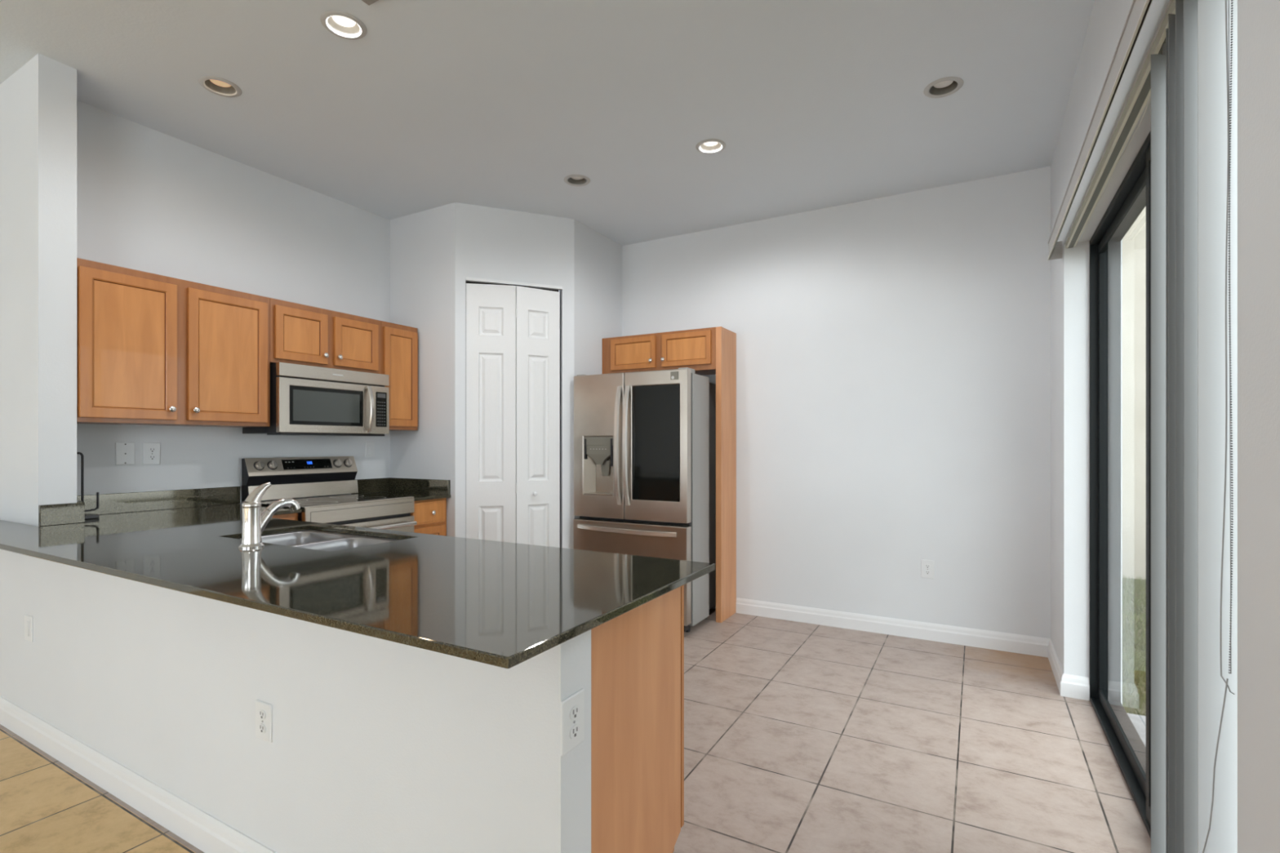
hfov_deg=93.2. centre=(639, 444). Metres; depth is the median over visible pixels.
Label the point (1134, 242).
neighbor house
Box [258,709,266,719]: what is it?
receptacle
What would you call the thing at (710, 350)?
refrigerator surround
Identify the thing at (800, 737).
floor
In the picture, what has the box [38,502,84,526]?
backsplash
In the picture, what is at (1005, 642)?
baseboard
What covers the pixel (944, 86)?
recessed light
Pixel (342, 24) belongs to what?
recessed light
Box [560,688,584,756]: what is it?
wall outlet
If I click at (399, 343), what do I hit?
upper cabinet
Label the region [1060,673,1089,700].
baseboard
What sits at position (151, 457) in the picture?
receptacle
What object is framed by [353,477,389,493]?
backsplash
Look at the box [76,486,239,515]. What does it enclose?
backsplash
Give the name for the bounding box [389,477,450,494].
backsplash
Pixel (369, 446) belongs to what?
wall switch
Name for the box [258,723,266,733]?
receptacle
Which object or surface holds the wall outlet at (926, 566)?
attached to the wall at (893, 353)
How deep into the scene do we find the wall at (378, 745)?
1.91 m
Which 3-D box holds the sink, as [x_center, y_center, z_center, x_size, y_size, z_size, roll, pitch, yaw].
[-1.253,0.465,2.348,0.735,0.170,0.398,0,0,29]
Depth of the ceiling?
2.91 m
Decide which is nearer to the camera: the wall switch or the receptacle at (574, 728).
the receptacle at (574, 728)
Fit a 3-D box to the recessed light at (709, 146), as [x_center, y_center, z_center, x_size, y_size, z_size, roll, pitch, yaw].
[0.406,-1.744,3.473,0.172,0.082,0.172,0,0,29]
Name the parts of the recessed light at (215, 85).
bulb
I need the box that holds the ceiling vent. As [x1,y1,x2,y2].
[361,0,378,5]
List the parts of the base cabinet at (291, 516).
door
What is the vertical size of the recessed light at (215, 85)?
0.082 m
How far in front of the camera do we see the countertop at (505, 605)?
1.69 m
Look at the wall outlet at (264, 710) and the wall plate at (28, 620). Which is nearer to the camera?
the wall outlet at (264, 710)
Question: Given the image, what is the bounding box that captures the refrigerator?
[573,367,715,631]
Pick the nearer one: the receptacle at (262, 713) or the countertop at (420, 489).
the receptacle at (262, 713)
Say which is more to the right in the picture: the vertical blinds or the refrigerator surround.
the vertical blinds
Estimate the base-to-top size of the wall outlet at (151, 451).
0.118 m
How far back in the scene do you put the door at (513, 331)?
4.38 m
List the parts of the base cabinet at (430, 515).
drawer, door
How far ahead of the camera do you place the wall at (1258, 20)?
1.03 m
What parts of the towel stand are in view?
rod, arm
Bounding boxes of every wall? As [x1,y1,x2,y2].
[0,53,591,852]
[76,100,390,503]
[390,202,454,537]
[454,202,573,548]
[573,218,622,519]
[622,166,1050,638]
[1050,0,1279,852]
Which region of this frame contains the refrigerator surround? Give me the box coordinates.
[602,326,736,622]
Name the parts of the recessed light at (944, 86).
bulb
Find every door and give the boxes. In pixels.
[465,276,562,547]
[1089,130,1151,838]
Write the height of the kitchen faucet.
0.223 m
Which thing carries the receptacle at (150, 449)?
attached to the wall outlet at (151, 451)
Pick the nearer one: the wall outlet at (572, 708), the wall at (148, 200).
the wall outlet at (572, 708)
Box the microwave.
[242,362,389,436]
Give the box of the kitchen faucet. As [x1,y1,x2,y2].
[238,482,300,548]
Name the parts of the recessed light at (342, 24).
bulb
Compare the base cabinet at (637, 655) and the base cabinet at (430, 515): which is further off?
the base cabinet at (430, 515)
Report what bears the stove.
on the floor
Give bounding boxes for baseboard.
[0,696,276,852]
[736,597,1049,657]
[1048,638,1063,693]
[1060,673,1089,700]
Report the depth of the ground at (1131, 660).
4.29 m
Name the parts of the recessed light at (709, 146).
bulb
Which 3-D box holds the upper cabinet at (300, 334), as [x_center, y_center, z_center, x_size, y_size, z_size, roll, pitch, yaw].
[-2.087,-0.665,3.914,0.360,0.374,0.752,0,0,29]
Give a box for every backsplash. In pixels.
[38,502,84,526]
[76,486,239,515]
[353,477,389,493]
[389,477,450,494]
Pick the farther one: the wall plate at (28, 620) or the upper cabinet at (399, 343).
the upper cabinet at (399, 343)
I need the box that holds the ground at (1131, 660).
[1122,577,1146,715]
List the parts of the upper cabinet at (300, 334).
door, knob, door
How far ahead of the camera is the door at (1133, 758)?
3.03 m
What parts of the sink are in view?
bowl, bowl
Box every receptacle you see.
[148,447,155,452]
[148,454,155,460]
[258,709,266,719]
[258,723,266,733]
[569,705,579,719]
[569,724,579,738]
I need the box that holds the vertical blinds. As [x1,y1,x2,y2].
[1047,0,1237,852]
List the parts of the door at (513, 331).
panel, panel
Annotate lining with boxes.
[465,280,559,537]
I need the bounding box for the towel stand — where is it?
[76,452,99,519]
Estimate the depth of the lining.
4.41 m
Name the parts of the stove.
knob, knob, display panel, knob, knob, panel, oven door, handle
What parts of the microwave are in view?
door, vent panel, window trim, handle, control panel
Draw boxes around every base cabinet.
[271,512,297,520]
[410,497,446,535]
[591,584,684,852]
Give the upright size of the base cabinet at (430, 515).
0.929 m
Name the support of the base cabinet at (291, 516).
on the floor
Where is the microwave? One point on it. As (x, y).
(306, 400)
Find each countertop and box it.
[0,486,715,668]
[353,477,450,501]
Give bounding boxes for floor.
[0,608,1151,852]
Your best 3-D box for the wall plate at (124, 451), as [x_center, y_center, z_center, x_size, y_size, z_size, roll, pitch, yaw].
[-2.702,0.050,3.175,0.008,0.118,0.082,0,0,29]
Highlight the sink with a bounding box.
[240,529,399,551]
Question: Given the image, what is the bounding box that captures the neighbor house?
[1122,205,1146,579]
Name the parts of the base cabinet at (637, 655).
door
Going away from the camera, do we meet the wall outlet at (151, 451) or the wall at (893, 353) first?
the wall outlet at (151, 451)
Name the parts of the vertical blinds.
pull cord, bead chain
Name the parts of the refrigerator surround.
door, door, panel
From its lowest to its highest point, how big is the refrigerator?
1.832 m
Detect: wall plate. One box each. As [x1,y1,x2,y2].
[24,614,33,642]
[115,442,134,465]
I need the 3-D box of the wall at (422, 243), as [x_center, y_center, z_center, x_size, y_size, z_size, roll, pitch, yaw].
[-1.630,-0.200,4.527,0.804,3.020,0.120,0,0,29]
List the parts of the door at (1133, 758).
fixed sash, sliding sash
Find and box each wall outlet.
[142,442,159,464]
[255,699,272,742]
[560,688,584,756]
[920,559,933,578]
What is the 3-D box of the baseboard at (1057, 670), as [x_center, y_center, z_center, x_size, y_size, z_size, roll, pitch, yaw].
[2.357,1.254,3.434,0.016,0.113,0.666,0,0,29]
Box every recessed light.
[198,75,241,97]
[320,10,367,39]
[564,174,590,186]
[695,138,725,154]
[923,76,963,97]
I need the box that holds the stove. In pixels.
[241,456,417,532]
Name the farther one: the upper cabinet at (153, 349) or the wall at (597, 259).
the wall at (597, 259)
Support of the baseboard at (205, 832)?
attached to the wall at (378, 745)
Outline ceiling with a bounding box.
[0,0,1094,245]
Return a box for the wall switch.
[364,441,374,457]
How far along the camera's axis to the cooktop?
3.77 m
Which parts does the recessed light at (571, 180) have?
bulb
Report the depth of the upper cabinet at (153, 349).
3.06 m
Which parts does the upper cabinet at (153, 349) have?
door, knob, knob, door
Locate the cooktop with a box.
[260,493,407,509]
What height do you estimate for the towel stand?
0.321 m
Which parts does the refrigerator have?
dispenser trim, door, dispenser trim, handle, handle, handle, freezer drawer, glass panel, door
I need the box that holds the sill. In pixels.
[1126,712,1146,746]
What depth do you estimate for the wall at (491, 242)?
4.44 m
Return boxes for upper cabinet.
[76,257,270,426]
[270,297,381,373]
[381,320,417,431]
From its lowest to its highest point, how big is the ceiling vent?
0.010 m
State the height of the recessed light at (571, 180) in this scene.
0.082 m
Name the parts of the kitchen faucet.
lever handle, spout arm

